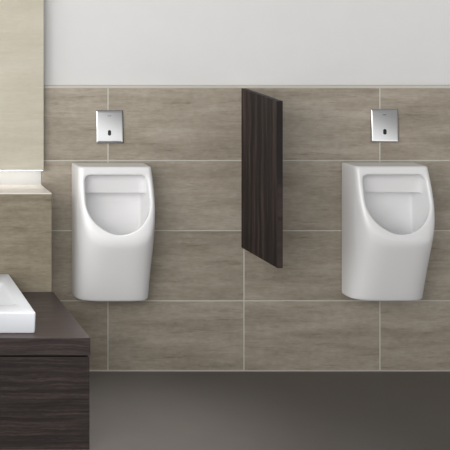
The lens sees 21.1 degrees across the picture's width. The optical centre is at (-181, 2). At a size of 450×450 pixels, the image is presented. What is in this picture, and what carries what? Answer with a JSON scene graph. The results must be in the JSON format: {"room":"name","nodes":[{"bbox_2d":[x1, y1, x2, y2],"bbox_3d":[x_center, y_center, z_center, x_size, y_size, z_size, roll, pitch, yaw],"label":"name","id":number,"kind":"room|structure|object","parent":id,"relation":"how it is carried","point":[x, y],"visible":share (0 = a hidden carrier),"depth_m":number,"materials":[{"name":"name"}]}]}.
{"room":"public restroom","nodes":[
{"label":"public restroom","id":0,"kind":"room"},
{"bbox_2d":[0,194,51,291],"bbox_3d":[-0.268,1.171,4.398,2.418,0.789,0.204,0,0,0],"label":"wall","id":1,"kind":"structure","parent":0,"point":[25,219],"depth_m":4.30,"materials":[{"name":"tile"}]},
{"bbox_2d":[0,185,51,193],"bbox_3d":[-0.268,0.775,4.396,2.418,0.004,0.200,0,0,0],"label":"trim","id":2,"kind":"structure","parent":1,"relation":"on","point":[4,189],"depth_m":4.38,"materials":[{"name":"stone"}]},
{"bbox_2d":[41,0,449,369],"bbox_3d":[1.073,0.066,4.625,5.100,3.000,0.250,0,0,0],"label":"wall","id":3,"kind":"structure","parent":0,"point":[211,303],"depth_m":4.50,"materials":[{"name":"tile"}]},
{"bbox_2d":[0,171,40,184],"bbox_3d":[-0.268,0.721,4.498,2.417,0.110,0.004,0,0,0],"label":"trim","id":4,"kind":"structure","parent":3,"relation":"attached to","point":[6,177],"depth_m":4.50,"materials":[{"name":"white"}]},
{"bbox_2d":[0,0,43,170],"bbox_3d":[-0.267,-0.244,4.476,2.420,1.900,0.036,0,0,0],"label":"mirror","id":5,"kind":"object","parent":3,"relation":"attached to","point":[21,21],"visible":1,"depth_m":4.46,"materials":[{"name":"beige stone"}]},
{"bbox_2d":[96,110,122,142],"bbox_3d":[1.231,0.526,4.493,0.114,0.140,0.013,0,0,0],"label":"flush plate","id":6,"kind":"object","parent":3,"relation":"attached to","point":[109,123],"visible":1,"depth_m":4.49,"materials":[{"name":"silver metal"}]},
{"bbox_2d":[72,163,154,300],"bbox_3d":[1.224,0.959,4.399,0.324,0.560,0.200,0,0,0],"label":"urinal","id":7,"kind":"object","parent":3,"relation":"attached to","point":[113,204],"visible":1,"depth_m":4.38,"materials":[{"name":"white ceramic"}]},
{"bbox_2d":[44,85,449,87],"bbox_3d":[2.283,0.357,4.509,2.682,0.011,0.024,0,0,0],"label":"trim","id":8,"kind":"structure","parent":3,"relation":"attached to","point":[45,86],"depth_m":4.50,"materials":[{"name":"tile"}]},
{"bbox_2d":[241,88,282,267],"bbox_3d":[1.804,0.702,4.323,0.022,0.676,0.354,0,0,0],"label":"divider","id":9,"kind":"object","parent":3,"relation":"attached to","point":[261,114],"visible":1,"depth_m":4.29,"materials":[{"name":"brown wood"}]},
{"bbox_2d":[90,370,449,370],"bbox_3d":[1.073,1.564,4.498,5.100,0.004,0.004,0,0,0],"label":"trim","id":10,"kind":"structure","parent":3,"relation":"attached to","point":[90,370],"depth_m":4.50,"materials":[{"name":"grey"}]},
{"bbox_2d":[371,109,398,141],"bbox_3d":[2.400,0.521,4.493,0.114,0.140,0.013,0,0,0],"label":"flush plate","id":11,"kind":"object","parent":3,"relation":"attached to","point":[384,122],"visible":1,"depth_m":4.49,"materials":[{"name":"silver metal"}]},
{"bbox_2d":[342,162,434,300],"bbox_3d":[2.372,0.957,4.399,0.324,0.560,0.200,0,0,0],"label":"urinal","id":12,"kind":"object","parent":3,"relation":"attached to","point":[388,213],"visible":1,"depth_m":4.38,"materials":[{"name":"white ceramic"}]},
{"bbox_2d":[89,371,449,449],"bbox_3d":[1.073,1.616,1.550,5.100,0.100,6.100,0,0,0],"label":"floor","id":13,"kind":"structure","parent":0,"point":[130,410],"depth_m":4.07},
{"bbox_2d":[0,355,89,449],"bbox_3d":[0.109,1.401,4.002,1.672,0.331,0.588,0,0,0],"label":"vanity cabinet","id":14,"kind":"object","parent":13,"relation":"on","point":[45,399],"visible":0.84,"depth_m":3.71,"materials":[{"name":"brown wood"}]},
{"bbox_2d":[0,292,89,354],"bbox_3d":[0.110,1.204,4.000,1.674,0.062,0.591,0,0,0],"label":"countertop","id":15,"kind":"structure","parent":14,"relation":"on","point":[57,332],"depth_m":3.73,"materials":[{"name":"brown wood"}]},
{"bbox_2d":[0,274,35,332],"bbox_3d":[0.436,1.135,4.019,0.660,0.076,0.537,0,0,0],"label":"basin","id":16,"kind":"object","parent":15,"relation":"in","point":[17,315],"visible":1,"depth_m":3.78,"materials":[{"name":"ceramic"}]}
]}

